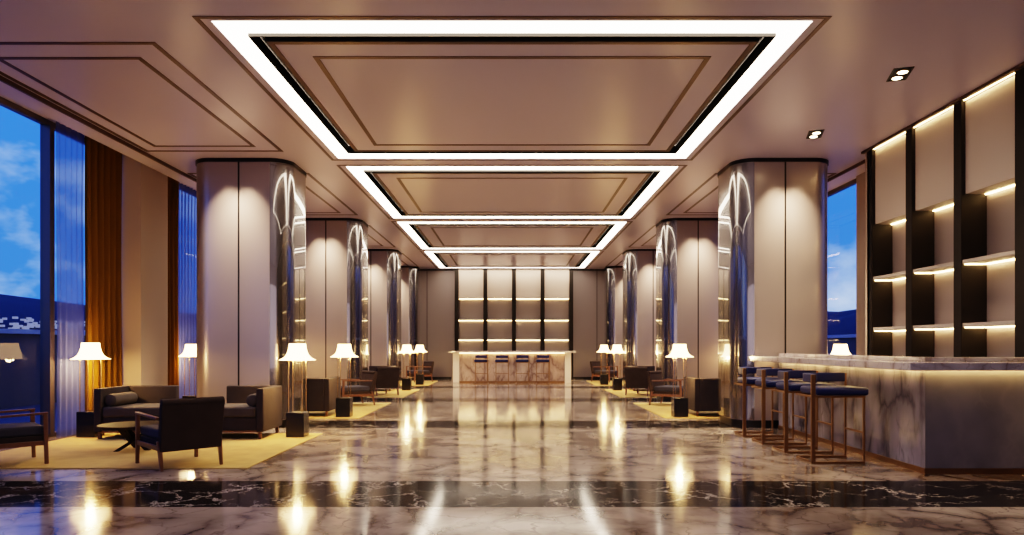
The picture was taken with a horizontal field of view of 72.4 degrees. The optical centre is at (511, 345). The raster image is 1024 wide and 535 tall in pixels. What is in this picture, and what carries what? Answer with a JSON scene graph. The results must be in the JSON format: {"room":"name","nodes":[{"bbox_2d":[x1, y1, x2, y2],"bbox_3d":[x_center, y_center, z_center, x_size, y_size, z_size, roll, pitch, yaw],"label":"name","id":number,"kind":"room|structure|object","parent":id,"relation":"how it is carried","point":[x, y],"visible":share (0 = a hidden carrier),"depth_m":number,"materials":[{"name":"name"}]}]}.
{"room":"lobby","nodes":[
{"label":"lobby","id":0,"kind":"room"},
{"bbox_2d":[0,81,195,189],"bbox_3d":[-6.180,-3.092,11.600,1.040,0.295,31.200,0,0,0],"label":"ceiling","id":1,"kind":"structure","parent":0,"point":[7,92],"depth_m":9.57,"materials":[{"name":"grey"}]},
{"bbox_2d":[56,121,84,437],"bbox_3d":[-6.359,-0.927,10.100,0.064,4.425,0.640,0,0,0],"label":"sheer curtain","id":2,"kind":"object","parent":1,"relation":"hanging from","point":[69,142],"visible":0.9,"depth_m":10.05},
{"bbox_2d":[85,136,121,409],"bbox_3d":[-6.294,-0.927,10.800,0.167,4.425,0.940,0,0,0],"label":"curtain","id":3,"kind":"object","parent":1,"relation":"hanging from","point":[103,164],"visible":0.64,"depth_m":10.71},
{"bbox_2d":[168,177,178,385],"bbox_3d":[-6.296,-0.927,12.710,0.176,4.425,0.980,0,0,0],"label":"curtain","id":4,"kind":"object","parent":1,"relation":"hanging from","point":[173,185],"visible":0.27,"depth_m":12.93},
{"bbox_2d":[178,182,195,397],"bbox_3d":[-6.399,-0.927,13.835,0.093,4.425,1.130,0,0,0],"label":"sheer curtain","id":5,"kind":"object","parent":1,"relation":"hanging from","point":[186,214],"visible":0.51,"depth_m":13.78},
{"bbox_2d":[121,154,167,385],"bbox_3d":[-6.345,-0.950,11.740,0.710,4.500,0.880,0,0,0],"label":"wall","id":6,"kind":"structure","parent":0,"point":[144,242],"depth_m":11.44,"materials":[{"name":"beige"}]},
{"bbox_2d":[0,96,84,437],"bbox_3d":[-6.570,-0.950,9.140,0.140,4.500,4.320,0,0,0],"label":"window","id":7,"kind":"structure","parent":6,"relation":"in","point":[47,127],"depth_m":9.85,"materials":[{"name":"grey metal"}]},
{"bbox_2d":[0,0,1023,268],"bbox_3d":[0.000,-3.030,11.600,11.260,0.100,31.200,0,0,0],"label":"ceiling","id":8,"kind":"structure","parent":0,"point":[836,83],"depth_m":8.16,"materials":[{"name":"grey"}]},
{"bbox_2d":[0,75,195,181],"bbox_3d":[-5.645,-3.005,11.600,0.030,0.150,31.200,0,0,0],"label":"trim","id":9,"kind":"structure","parent":8,"relation":"attached to","point":[2,79],"depth_m":9.26,"materials":[{"name":"brown metal"}]},
{"bbox_2d":[0,42,282,151],"bbox_3d":[-4.550,-2.982,8.790,2.100,0.016,3.860,0,0,0],"label":"trim","id":10,"kind":"structure","parent":8,"relation":"attached to","point":[154,44],"depth_m":8.05,"materials":[{"name":"brown metal"}]},
{"bbox_2d":[213,21,810,157],"bbox_3d":[0.000,-3.001,8.780,5.520,0.018,4.720,0,0,0],"label":"recessed light","id":11,"kind":"object","parent":8,"relation":"in","point":[237,32],"visible":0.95,"depth_m":6.66,"materials":[{"name":"white"}]},
{"bbox_2d":[192,16,831,160],"bbox_3d":[0.000,-2.982,8.775,5.780,0.016,4.910,0,0,0],"label":"trim","id":12,"kind":"structure","parent":8,"relation":"attached to","point":[272,45],"depth_m":7.20,"materials":[{"name":"brown metal"}]},
{"bbox_2d":[248,33,775,153],"bbox_3d":[0.000,-3.020,8.735,5.052,0.120,4.086,0,0,0],"label":"trim","id":13,"kind":"structure","parent":8,"relation":"attached to","point":[255,38],"depth_m":6.84,"materials":[{"name":"black"}]},
{"bbox_2d":[346,166,677,217],"bbox_3d":[0.000,-3.001,13.980,5.520,0.018,4.720,0,0,0],"label":"recessed light","id":14,"kind":"object","parent":8,"relation":"in","point":[357,171],"visible":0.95,"depth_m":12.07,"materials":[{"name":"white"}]},
{"bbox_2d":[337,165,686,218],"bbox_3d":[0.000,-2.982,13.975,5.780,0.016,4.910,0,0,0],"label":"trim","id":15,"kind":"structure","parent":8,"relation":"attached to","point":[339,166],"depth_m":12.58,"materials":[{"name":"brown metal"}]},
{"bbox_2d":[363,170,660,215],"bbox_3d":[0.000,-3.020,13.935,5.052,0.120,4.086,0,0,0],"label":"trim","id":16,"kind":"structure","parent":8,"relation":"attached to","point":[369,175],"depth_m":12.04,"materials":[{"name":"black"}]},
{"bbox_2d":[391,221,632,249],"bbox_3d":[0.000,-2.982,19.175,5.780,0.016,4.910,0,0,0],"label":"trim","id":17,"kind":"structure","parent":8,"relation":"attached to","point":[417,227],"depth_m":17.60,"materials":[{"name":"brown metal"}]},
{"bbox_2d":[398,222,625,248],"bbox_3d":[0.000,-3.001,19.180,5.520,0.018,4.720,0,0,0],"label":"recessed light","id":18,"kind":"object","parent":8,"relation":"in","point":[405,225],"visible":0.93,"depth_m":18.62,"materials":[{"name":"white"}]},
{"bbox_2d":[409,223,614,247],"bbox_3d":[0.000,-3.020,19.135,5.052,0.120,4.086,0,0,0],"label":"trim","id":19,"kind":"structure","parent":8,"relation":"attached to","point":[411,225],"depth_m":17.09,"materials":[{"name":"black"}]},
{"bbox_2d":[187,173,836,214],"bbox_3d":[0.000,-2.982,13.990,11.200,0.016,3.860,0,0,0],"label":"trim","id":20,"kind":"structure","parent":8,"relation":"attached to","point":[191,174],"depth_m":13.93,"materials":[{"name":"brown metal"}]},
{"bbox_2d":[425,251,598,267],"bbox_3d":[0.000,-3.001,24.380,5.520,0.018,4.720,0,0,0],"label":"recessed light","id":21,"kind":"object","parent":8,"relation":"in","point":[432,256],"visible":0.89,"depth_m":23.67,"materials":[{"name":"white"}]},
{"bbox_2d":[433,252,590,266],"bbox_3d":[0.000,-3.020,24.335,5.052,0.120,4.086,0,0,0],"label":"trim","id":22,"kind":"structure","parent":8,"relation":"attached to","point":[434,253],"depth_m":22.29,"materials":[{"name":"black"}]},
{"bbox_2d":[368,225,655,246],"bbox_3d":[0.000,-2.982,19.190,11.200,0.016,3.860,0,0,0],"label":"trim","id":23,"kind":"structure","parent":8,"relation":"attached to","point":[368,225],"depth_m":19.19,"materials":[{"name":"brown metal"}]},
{"bbox_2d":[420,251,603,267],"bbox_3d":[0.000,-2.982,24.375,5.780,0.016,4.910,0,0,0],"label":"trim","id":24,"kind":"structure","parent":8,"relation":"attached to","point":[420,251],"depth_m":24.07,"materials":[{"name":"brown metal"}]},
{"bbox_2d":[260,37,763,145],"bbox_3d":[0.000,-3.105,8.780,5.620,0.030,4.780,0,0,0],"label":"trim","id":25,"kind":"structure","parent":8,"relation":"attached to","point":[262,38],"depth_m":8.21,"materials":[{"name":"black"}]},
{"bbox_2d":[370,172,653,210],"bbox_3d":[0.000,-3.105,13.980,5.620,0.030,4.780,0,0,0],"label":"trim","id":26,"kind":"structure","parent":8,"relation":"attached to","point":[370,172],"depth_m":13.82,"materials":[{"name":"black"}]},
{"bbox_2d":[806,129,824,138],"bbox_3d":[4.260,-2.971,9.840,0.200,0.017,0.380,0,0,17],"label":"recessed light","id":27,"kind":"object","parent":8,"relation":"in","point":[811,134],"visible":1,"depth_m":9.85,"materials":[{"name":"black"}]},
{"bbox_2d":[886,66,914,81],"bbox_3d":[4.250,-2.971,7.670,0.200,0.017,0.380,0,0,17],"label":"recessed light","id":28,"kind":"object","parent":8,"relation":"in","point":[897,74],"visible":1,"depth_m":7.66,"materials":[{"name":"black"}]},
{"bbox_2d":[0,379,1023,534],"bbox_3d":[0.000,1.360,11.600,13.400,0.120,31.200,0,0,0],"label":"floor","id":29,"kind":"structure","parent":0,"point":[444,457],"depth_m":6.72,"materials":[{"name":"stone"}]},
{"bbox_2d":[0,433,322,468],"bbox_3d":[-4.525,1.294,8.875,3.450,0.012,2.950,0,0,0],"label":"rug","id":30,"kind":"object","parent":29,"relation":"on","point":[240,450],"visible":0.67,"depth_m":8.39,"materials":[{"name":"carpet"}]},
{"bbox_2d":[0,408,48,463],"bbox_3d":[-5.590,0.917,7.610,0.680,0.742,0.813,0,0,45],"label":"armchair","id":31,"kind":"object","parent":30,"relation":"on","point":[25,434],"visible":1,"depth_m":7.59,"materials":[{"name":"brown wood"}]},
{"bbox_2d":[0,422,42,437],"bbox_3d":[-5.539,0.925,7.661,0.630,0.105,0.580,0,0,-45],"label":"seat cushion","id":32,"kind":"object","parent":31,"relation":"on","point":[25,429],"depth_m":7.57,"materials":[{"name":"fabric"}]},
{"bbox_2d":[72,343,109,436],"bbox_3d":[-6.020,0.622,10.000,0.510,1.333,0.510,0,0,0],"label":"floor lamp","id":33,"kind":"object","parent":30,"relation":"on","point":[84,419],"visible":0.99,"depth_m":9.87,"materials":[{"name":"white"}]},
{"bbox_2d":[96,421,158,451],"bbox_3d":[-4.700,1.128,8.700,0.800,0.320,0.800,0,0,0],"label":"coffee table","id":34,"kind":"object","parent":30,"relation":"on","point":[125,428],"visible":0.62,"depth_m":8.61,"materials":[{"name":"brown wood"}]},
{"bbox_2d":[135,396,224,471],"bbox_3d":[-3.620,0.917,7.640,0.680,0.742,0.813,0,0,-45],"label":"armchair","id":35,"kind":"object","parent":30,"relation":"on","point":[184,423],"visible":1,"depth_m":7.40,"materials":[{"name":"leather"}]},
{"bbox_2d":[141,424,158,438],"bbox_3d":[-3.671,0.925,7.691,0.580,0.105,0.630,0,0,-45],"label":"seat cushion","id":36,"kind":"object","parent":35,"relation":"on","point":[147,431],"depth_m":7.53,"materials":[{"name":"fabric"}]},
{"bbox_2d":[94,385,281,438],"bbox_3d":[-4.600,0.938,10.055,2.340,0.700,0.810,0,0,0],"label":"sofa","id":37,"kind":"object","parent":30,"relation":"on","point":[248,408],"visible":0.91,"depth_m":9.72,"materials":[{"name":"fabric"}]},
{"bbox_2d":[103,403,255,416],"bbox_3d":[-4.600,0.915,10.008,2.130,0.145,0.695,0,0,0],"label":"seat cushion","id":38,"kind":"object","parent":37,"relation":"on","point":[118,409],"depth_m":9.66,"materials":[{"name":"fabric"}]},
{"bbox_2d":[280,344,314,436],"bbox_3d":[-3.065,0.633,10.000,0.510,1.333,0.510,0,0,0],"label":"floor lamp","id":39,"kind":"object","parent":30,"relation":"on","point":[297,422],"visible":0.99,"depth_m":9.87,"materials":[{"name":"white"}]},
{"bbox_2d":[179,344,195,397],"bbox_3d":[-6.080,0.633,13.300,0.510,1.333,0.510,0,0,0],"label":"floor lamp","id":40,"kind":"object","parent":29,"relation":"on","point":[190,349],"visible":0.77,"depth_m":13.20,"materials":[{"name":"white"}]},
{"bbox_2d":[195,158,306,426],"bbox_3d":[-4.335,-0.840,11.710,1.600,4.280,1.250,0,0,0],"label":"column","id":41,"kind":"structure","parent":29,"relation":"on","point":[251,212],"depth_m":11.10,"materials":[{"name":"grey"}]},
{"bbox_2d":[306,218,367,401],"bbox_3d":[-4.335,-0.840,16.910,1.600,4.280,1.250,0,0,0],"label":"column","id":42,"kind":"structure","parent":29,"relation":"on","point":[336,248],"depth_m":16.30,"materials":[{"name":"grey"}]},
{"bbox_2d":[309,403,389,417],"bbox_3d":[-4.375,1.294,14.225,3.250,0.012,3.350,0,0,0],"label":"rug","id":43,"kind":"object","parent":29,"relation":"on","point":[359,409],"visible":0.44,"depth_m":13.76,"materials":[{"name":"carpet"}]},
{"bbox_2d":[306,376,339,416],"bbox_3d":[-4.490,0.938,13.125,2.340,0.700,0.810,0,0,0],"label":"sofa","id":44,"kind":"object","parent":43,"relation":"on","point":[321,393],"visible":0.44,"depth_m":12.72,"materials":[{"name":"fabric"}]},
{"bbox_2d":[331,344,357,416],"bbox_3d":[-3.065,0.633,12.800,0.510,1.333,0.510,0,0,0],"label":"floor lamp","id":45,"kind":"object","parent":43,"relation":"on","point":[344,405],"visible":0.98,"depth_m":12.67,"materials":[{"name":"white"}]},
{"bbox_2d":[341,370,376,404],"bbox_3d":[-3.446,0.917,15.275,0.813,0.742,0.680,0,0,-36],"label":"armchair","id":46,"kind":"object","parent":43,"relation":"on","point":[366,387],"visible":0.75,"depth_m":15.17,"materials":[{"name":"brown wood"}]},
{"bbox_2d":[341,385,369,391],"bbox_3d":[-3.504,0.925,15.232,0.630,0.105,0.580,0,0,-36],"label":"seat cushion","id":47,"kind":"object","parent":46,"relation":"on","point":[354,388],"depth_m":15.05,"materials":[{"name":"fabric"}]},
{"bbox_2d":[368,249,401,386],"bbox_3d":[-4.335,-0.840,22.110,1.600,4.280,1.250,0,0,0],"label":"column","id":48,"kind":"structure","parent":29,"relation":"on","point":[384,265],"depth_m":21.50,"materials":[{"name":"grey"}]},
{"bbox_2d":[367,389,418,396],"bbox_3d":[-4.375,1.294,19.250,3.250,0.012,3.100,0,0,0],"label":"rug","id":49,"kind":"object","parent":29,"relation":"on","point":[380,392],"visible":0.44,"depth_m":18.99,"materials":[{"name":"carpet"}]},
{"bbox_2d":[375,367,399,395],"bbox_3d":[-3.435,0.917,18.466,0.680,0.742,0.813,0,0,-36],"label":"armchair","id":50,"kind":"object","parent":49,"relation":"on","point":[387,377],"visible":0.66,"depth_m":18.17,"materials":[{"name":"leather"}]},
{"bbox_2d":[399,345,414,389],"bbox_3d":[-3.065,0.633,20.400,0.510,1.333,0.510,0,0,0],"label":"floor lamp","id":51,"kind":"object","parent":49,"relation":"on","point":[406,382],"visible":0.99,"depth_m":20.27,"materials":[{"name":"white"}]},
{"bbox_2d":[401,266,419,380],"bbox_3d":[-4.335,-0.840,26.625,1.600,4.280,1.080,0,0,0],"label":"column","id":52,"kind":"structure","parent":29,"relation":"on","point":[410,275],"depth_m":26.11,"materials":[{"name":"grey"}]},
{"bbox_2d":[400,381,436,385],"bbox_3d":[-4.375,1.294,24.450,3.250,0.012,3.000,0,0,0],"label":"rug","id":53,"kind":"object","parent":29,"relation":"on","point":[426,383],"visible":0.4,"depth_m":24.04,"materials":[{"name":"carpet"}]},
{"bbox_2d":[413,345,425,384],"bbox_3d":[-3.065,0.633,23.300,0.510,1.333,0.510,0,0,0],"label":"floor lamp","id":54,"kind":"object","parent":53,"relation":"on","point":[419,348],"visible":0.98,"depth_m":23.18,"materials":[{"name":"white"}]},
{"bbox_2d":[406,361,433,381],"bbox_3d":[-3.316,0.917,25.225,0.813,0.742,0.680,0,0,-36],"label":"armchair","id":55,"kind":"object","parent":53,"relation":"on","point":[428,366],"visible":0.77,"depth_m":25.15,"materials":[{"name":"brown wood"}]},
{"bbox_2d":[407,370,429,373],"bbox_3d":[-3.374,0.925,25.182,0.630,0.105,0.580,0,0,-36],"label":"seat cushion","id":56,"kind":"object","parent":55,"relation":"on","point":[412,371],"depth_m":24.98,"materials":[{"name":"fabric"}]},
{"bbox_2d":[455,269,482,350],"bbox_3d":[-1.650,-0.830,27.010,1.100,4.260,0.340,0,0,0],"label":"shelving unit","id":57,"kind":"object","parent":29,"relation":"on","point":[468,282],"visible":0.56,"depth_m":27.15,"materials":[{"name":"black wood"}]},
{"bbox_2d":[474,355,488,383],"bbox_3d":[-1.050,0.805,24.016,0.480,0.990,0.638,0,0,0],"label":"bar stool","id":58,"kind":"object","parent":29,"relation":"on","point":[476,356],"visible":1,"depth_m":23.75,"materials":[{"name":"blue leather"}]},
{"bbox_2d":[483,269,511,350],"bbox_3d":[-0.550,-0.830,27.010,1.100,4.260,0.340,0,0,0],"label":"shelving unit","id":59,"kind":"object","parent":29,"relation":"on","point":[497,283],"visible":0.65,"depth_m":27.15,"materials":[{"name":"grey"}]},
{"bbox_2d":[495,355,508,383],"bbox_3d":[-0.340,0.805,24.016,0.480,0.990,0.638,0,0,0],"label":"bar stool","id":60,"kind":"object","parent":29,"relation":"on","point":[497,356],"visible":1,"depth_m":23.73,"materials":[{"name":"blue leather"}]},
{"bbox_2d":[448,351,575,382],"bbox_3d":[0.000,0.735,24.850,4.440,1.130,0.900,0,0,0],"label":"bar counter","id":61,"kind":"object","parent":29,"relation":"on","point":[463,361],"depth_m":24.75,"materials":[{"name":"beige stone"}]},
{"bbox_2d":[448,351,575,352],"bbox_3d":[0.000,0.205,24.850,4.440,0.070,0.900,0,0,0],"label":"countertop","id":62,"kind":"structure","parent":61,"relation":"on","point":[448,351],"depth_m":24.40,"materials":[{"name":"stone"}]},
{"bbox_2d":[515,355,529,383],"bbox_3d":[0.360,0.805,24.016,0.480,0.990,0.638,0,0,0],"label":"bar stool","id":63,"kind":"object","parent":29,"relation":"on","point":[517,356],"visible":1,"depth_m":23.76,"materials":[{"name":"blue leather"}]},
{"bbox_2d":[512,269,540,350],"bbox_3d":[0.550,-0.830,27.010,1.100,4.260,0.340,0,0,0],"label":"shelving unit","id":64,"kind":"object","parent":29,"relation":"on","point":[526,283],"visible":0.67,"depth_m":27.15,"materials":[{"name":"grey"}]},
{"bbox_2d":[536,355,549,383],"bbox_3d":[1.060,0.805,24.016,0.480,0.990,0.638,0,0,0],"label":"bar stool","id":65,"kind":"object","parent":29,"relation":"on","point":[537,356],"visible":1,"depth_m":23.76,"materials":[{"name":"blue leather"}]},
{"bbox_2d":[540,269,568,350],"bbox_3d":[1.650,-0.830,27.010,1.100,4.260,0.340,0,0,0],"label":"shelving unit","id":66,"kind":"object","parent":29,"relation":"on","point":[554,301],"visible":0.73,"depth_m":27.15,"materials":[{"name":"grey"}]},
{"bbox_2d":[587,381,622,385],"bbox_3d":[4.375,1.294,24.450,3.250,0.012,3.000,0,0,0],"label":"rug","id":67,"kind":"object","parent":29,"relation":"on","point":[597,383],"visible":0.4,"depth_m":24.04,"materials":[{"name":"carpet"}]},
{"bbox_2d":[590,361,617,381],"bbox_3d":[3.316,0.917,25.225,0.813,0.742,0.680,0,0,36],"label":"armchair","id":68,"kind":"object","parent":67,"relation":"on","point":[595,366],"visible":0.77,"depth_m":25.15,"materials":[{"name":"brown wood"}]},
{"bbox_2d":[594,370,616,373],"bbox_3d":[3.374,0.925,25.182,0.630,0.105,0.580,0,0,36],"label":"seat cushion","id":69,"kind":"object","parent":68,"relation":"on","point":[595,371],"depth_m":24.98,"materials":[{"name":"fabric"}]},
{"bbox_2d":[598,345,610,384],"bbox_3d":[3.065,0.633,23.300,0.510,1.333,0.510,0,0,0],"label":"floor lamp","id":70,"kind":"object","parent":67,"relation":"on","point":[603,348],"visible":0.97,"depth_m":23.18,"materials":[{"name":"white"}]},
{"bbox_2d":[604,266,622,380],"bbox_3d":[4.335,-0.840,26.625,1.600,4.280,1.080,0,0,0],"label":"column","id":71,"kind":"structure","parent":29,"relation":"on","point":[613,275],"depth_m":26.11,"materials":[{"name":"grey"}]},
{"bbox_2d":[605,389,656,396],"bbox_3d":[4.375,1.294,19.250,3.250,0.012,3.100,0,0,0],"label":"rug","id":72,"kind":"object","parent":29,"relation":"on","point":[642,392],"visible":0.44,"depth_m":18.99,"materials":[{"name":"fabric"}]},
{"bbox_2d":[609,345,624,389],"bbox_3d":[3.065,0.633,20.400,0.510,1.333,0.510,0,0,0],"label":"floor lamp","id":73,"kind":"object","parent":72,"relation":"on","point":[616,382],"visible":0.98,"depth_m":20.27,"materials":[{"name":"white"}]},
{"bbox_2d":[624,367,648,395],"bbox_3d":[3.435,0.917,18.466,0.680,0.742,0.813,0,0,36],"label":"armchair","id":74,"kind":"object","parent":72,"relation":"on","point":[635,377],"visible":0.68,"depth_m":18.17,"materials":[{"name":"leather"}]},
{"bbox_2d":[622,249,655,386],"bbox_3d":[4.335,-0.840,22.110,1.600,4.280,1.250,0,0,0],"label":"column","id":75,"kind":"structure","parent":29,"relation":"on","point":[639,265],"depth_m":21.50,"materials":[{"name":"grey"}]},
{"bbox_2d":[634,403,719,417],"bbox_3d":[4.375,1.294,14.225,3.250,0.012,3.350,0,0,0],"label":"rug","id":76,"kind":"object","parent":29,"relation":"on","point":[661,409],"visible":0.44,"depth_m":13.76,"materials":[{"name":"carpet"}]},
{"bbox_2d":[647,370,682,404],"bbox_3d":[3.446,0.917,15.275,0.813,0.742,0.680,0,0,36],"label":"armchair","id":77,"kind":"object","parent":76,"relation":"on","point":[657,387],"visible":0.79,"depth_m":15.17,"materials":[{"name":"brown wood"}]},
{"bbox_2d":[654,385,682,391],"bbox_3d":[3.504,0.925,15.232,0.630,0.105,0.580,0,0,36],"label":"seat cushion","id":78,"kind":"object","parent":77,"relation":"on","point":[657,388],"depth_m":15.05,"materials":[{"name":"fabric"}]},
{"bbox_2d":[666,344,692,416],"bbox_3d":[3.065,0.633,12.800,0.510,1.333,0.510,0,0,0],"label":"floor lamp","id":79,"kind":"object","parent":76,"relation":"on","point":[679,405],"visible":0.98,"depth_m":12.67,"materials":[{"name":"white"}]},
{"bbox_2d":[684,376,717,416],"bbox_3d":[4.490,0.938,13.125,2.340,0.700,0.810,0,0,0],"label":"sofa","id":80,"kind":"object","parent":76,"relation":"on","point":[701,393],"visible":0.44,"depth_m":12.72,"materials":[{"name":"fabric"}]},
{"bbox_2d":[656,218,717,401],"bbox_3d":[4.335,-0.840,16.910,1.600,4.280,1.250,0,0,0],"label":"column","id":81,"kind":"structure","parent":29,"relation":"on","point":[686,248],"depth_m":16.30,"materials":[{"name":"grey"}]},
{"bbox_2d":[734,367,783,436],"bbox_3d":[3.616,0.805,10.215,0.638,0.990,0.480,0,0,0],"label":"bar stool","id":82,"kind":"object","parent":29,"relation":"on","point":[744,381],"visible":0.77,"depth_m":10.00,"materials":[{"name":"wood"}]},
{"bbox_2d":[717,158,828,427],"bbox_3d":[4.335,-0.840,11.710,1.600,4.280,1.250,0,0,0],"label":"column","id":83,"kind":"structure","parent":29,"relation":"on","point":[773,212],"depth_m":11.10,"materials":[{"name":"grey"}]},
{"bbox_2d":[751,368,806,444],"bbox_3d":[3.616,0.805,9.455,0.638,0.990,0.480,0,0,0],"label":"bar stool","id":84,"kind":"object","parent":29,"relation":"on","point":[763,383],"visible":0.8,"depth_m":9.23,"materials":[{"name":"blue leather"}]},
{"bbox_2d":[772,370,835,453],"bbox_3d":[3.616,0.805,8.695,0.638,0.990,0.480,0,0,0],"label":"bar stool","id":85,"kind":"object","parent":29,"relation":"on","point":[786,387],"visible":0.81,"depth_m":8.47,"materials":[{"name":"blue leather"}]},
{"bbox_2d":[796,373,868,463],"bbox_3d":[3.616,0.805,7.935,0.638,0.990,0.480,0,0,0],"label":"bar stool","id":86,"kind":"object","parent":29,"relation":"on","point":[811,391],"visible":1,"depth_m":7.71,"materials":[{"name":"brown metal"}]},
{"bbox_2d":[831,344,850,354],"bbox_3d":[6.100,0.633,13.000,0.510,1.333,0.510,0,0,0],"label":"floor lamp","id":87,"kind":"object","parent":29,"relation":"on","point":[837,348],"visible":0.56,"depth_m":12.89,"materials":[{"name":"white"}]},
{"bbox_2d":[748,353,1023,473],"bbox_3d":[4.550,0.708,8.775,1.680,1.185,4.510,0,0,0],"label":"bar counter","id":88,"kind":"object","parent":29,"relation":"on","point":[924,415],"depth_m":7.10,"materials":[{"name":"stone"}]},
{"bbox_2d":[748,356,1023,370],"bbox_3d":[4.550,0.193,8.775,1.680,0.074,4.510,0,0,0],"label":"countertop","id":89,"kind":"structure","parent":88,"relation":"on","point":[845,362],"depth_m":6.90,"materials":[{"name":"stone"}]},
{"bbox_2d":[867,132,905,355],"bbox_3d":[5.580,-0.830,10.148,0.340,4.260,1.045,0,0,0],"label":"shelving unit","id":90,"kind":"object","parent":29,"relation":"on","point":[887,164],"visible":0.54,"depth_m":10.44,"materials":[{"name":"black wood"}]},
{"bbox_2d":[906,106,953,356],"bbox_3d":[5.580,-0.830,9.102,0.340,4.260,1.045,0,0,0],"label":"shelving unit","id":91,"kind":"object","parent":29,"relation":"on","point":[929,146],"visible":0.55,"depth_m":9.39,"materials":[{"name":"grey"}]},
{"bbox_2d":[954,72,1014,356],"bbox_3d":[5.580,-0.830,8.057,0.340,4.260,1.045,0,0,0],"label":"shelving unit","id":92,"kind":"object","parent":29,"relation":"on","point":[984,124],"visible":0.7,"depth_m":8.30,"materials":[{"name":"grey"}]},
{"bbox_2d":[1015,68,1023,356],"bbox_3d":[5.580,-0.830,7.013,0.340,4.260,1.045,0,0,0],"label":"shelving unit","id":93,"kind":"object","parent":29,"relation":"on","point":[1019,75],"visible":0.56,"depth_m":7.46,"materials":[{"name":"grey"}]},
{"bbox_2d":[420,271,603,378],"bbox_3d":[0.000,-0.990,27.275,13.400,4.580,0.150,0,0,0],"label":"wall","id":94,"kind":"structure","parent":0,"point":[437,288],"depth_m":27.20,"materials":[{"name":"grey"}]},
{"bbox_2d":[420,269,603,270],"bbox_3d":[0.000,-0.890,27.190,13.200,4.180,0.020,0,0,0],"label":"trim","id":95,"kind":"structure","parent":94,"relation":"attached to","point":[420,269],"depth_m":27.18,"materials":[{"name":"black"}]},
{"bbox_2d":[424,377,599,378],"bbox_3d":[0.000,1.250,27.190,13.200,0.100,0.020,0,0,0],"label":"baseboard","id":96,"kind":"structure","parent":94,"relation":"attached to","point":[424,377],"depth_m":27.18,"materials":[{"name":"black"}]},
{"bbox_2d":[569,270,572,379],"bbox_3d":[2.275,-0.810,27.010,0.150,4.220,0.340,0,0,0],"label":"trim","id":97,"kind":"structure","parent":94,"relation":"attached to","point":[570,271],"depth_m":26.84,"materials":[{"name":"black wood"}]},
{"bbox_2d":[828,164,864,191],"bbox_3d":[6.180,-3.092,18.975,1.040,0.295,16.450,0,0,0],"label":"wall","id":98,"kind":"structure","parent":0,"point":[852,174],"depth_m":12.31,"materials":[{"name":"grey"}]},
{"bbox_2d":[828,159,864,181],"bbox_3d":[5.645,-3.005,18.975,0.030,0.150,16.450,0,0,0],"label":"trim","id":99,"kind":"structure","parent":98,"relation":"attached to","point":[862,162],"depth_m":11.75,"materials":[{"name":"brown metal"}]},
{"bbox_2d":[856,172,864,354],"bbox_3d":[6.345,-0.950,11.740,0.710,4.500,0.880,0,0,0],"label":"wall","id":100,"kind":"structure","parent":0,"point":[860,179],"depth_m":12.03,"materials":[{"name":"beige"}]},
{"bbox_2d":[865,152,892,355],"bbox_3d":[5.655,-0.830,10.660,0.490,4.260,0.120,0,0,0],"label":"wall","id":101,"kind":"structure","parent":0,"point":[866,154],"depth_m":10.65,"materials":[{"name":"beige"}]},
{"bbox_2d":[861,62,1023,153],"bbox_3d":[5.385,-2.962,8.475,0.050,0.035,4.550,0,0,0],"label":"trim","id":102,"kind":"structure","parent":101,"relation":"attached to","point":[1021,65],"depth_m":8.57,"materials":[{"name":"brown metal"}]},
{"bbox_2d":[934,211,934,356],"bbox_3d":[6.300,-0.840,3.360,0.800,4.280,14.720,0,0,0],"label":"wall","id":103,"kind":"structure","parent":0,"point":[934,211],"depth_m":9.77,"materials":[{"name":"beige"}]},
{"bbox_3d":[6.345,-0.950,16.940,0.710,4.500,0.880,0,0,0],"label":"wall","id":104,"kind":"structure","parent":0,"visible":0},
{"bbox_2d":[828,178,855,196],"bbox_3d":[6.570,-0.950,14.340,0.140,4.500,4.320,0,0,0],"label":"window frame","id":105,"kind":"structure","parent":104,"relation":"in","point":[852,182],"depth_m":13.94,"materials":[{"name":"grey metal"}]},
{"label":"outside","id":106,"kind":"structure","parent":0,"visible":0},
{"bbox_2d":[0,294,84,329],"bbox_3d":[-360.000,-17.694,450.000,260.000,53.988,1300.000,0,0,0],"label":"hill","id":107,"kind":"structure","parent":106,"point":[20,307],"depth_m":425.67,"materials":[{"name":"blue"}]},
{"bbox_2d":[0,316,84,330],"bbox_3d":[-260.483,-11.649,380.288,19.965,10.398,637.126,0,0,0],"label":"town","id":108,"kind":"object","parent":107,"relation":"on","point":[33,324],"visible":0.09,"depth_m":373.23,"materials":[{"name":"blue"}]},
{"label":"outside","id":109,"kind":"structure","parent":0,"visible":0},
{"bbox_2d":[828,309,855,334],"bbox_3d":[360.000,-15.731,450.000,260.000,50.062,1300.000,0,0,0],"label":"hill","id":110,"kind":"structure","parent":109,"point":[842,322],"depth_m":588.83,"materials":[{"name":"blue"}]},
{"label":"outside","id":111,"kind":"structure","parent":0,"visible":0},
{"bbox_2d":[0,402,56,430],"bbox_3d":[-10.360,1.475,26.000,7.280,0.250,68.000,0,0,0],"label":"terrace","id":112,"kind":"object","parent":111,"point":[21,419],"depth_m":13.22,"materials":[{"name":"blue stone"}]},
{"bbox_2d":[0,329,84,408],"bbox_3d":[-11.000,0.490,26.000,0.360,1.720,68.000,0,0,0],"label":"parapet","id":113,"kind":"object","parent":112,"relation":"on","point":[19,348],"visible":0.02,"depth_m":15.52,"materials":[{"name":"glass"}]},
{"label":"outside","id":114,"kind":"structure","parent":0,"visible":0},
{"bbox_3d":[10.360,1.475,26.000,7.280,0.250,68.000,0,0,0],"label":"terrace","id":115,"kind":"object","parent":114,"visible":0},
{"bbox_2d":[828,334,855,354],"bbox_3d":[11.000,0.490,26.000,0.360,1.720,68.000,0,0,0],"label":"parapet","id":116,"kind":"object","parent":115,"relation":"on","point":[850,339],"visible":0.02,"depth_m":22.88,"materials":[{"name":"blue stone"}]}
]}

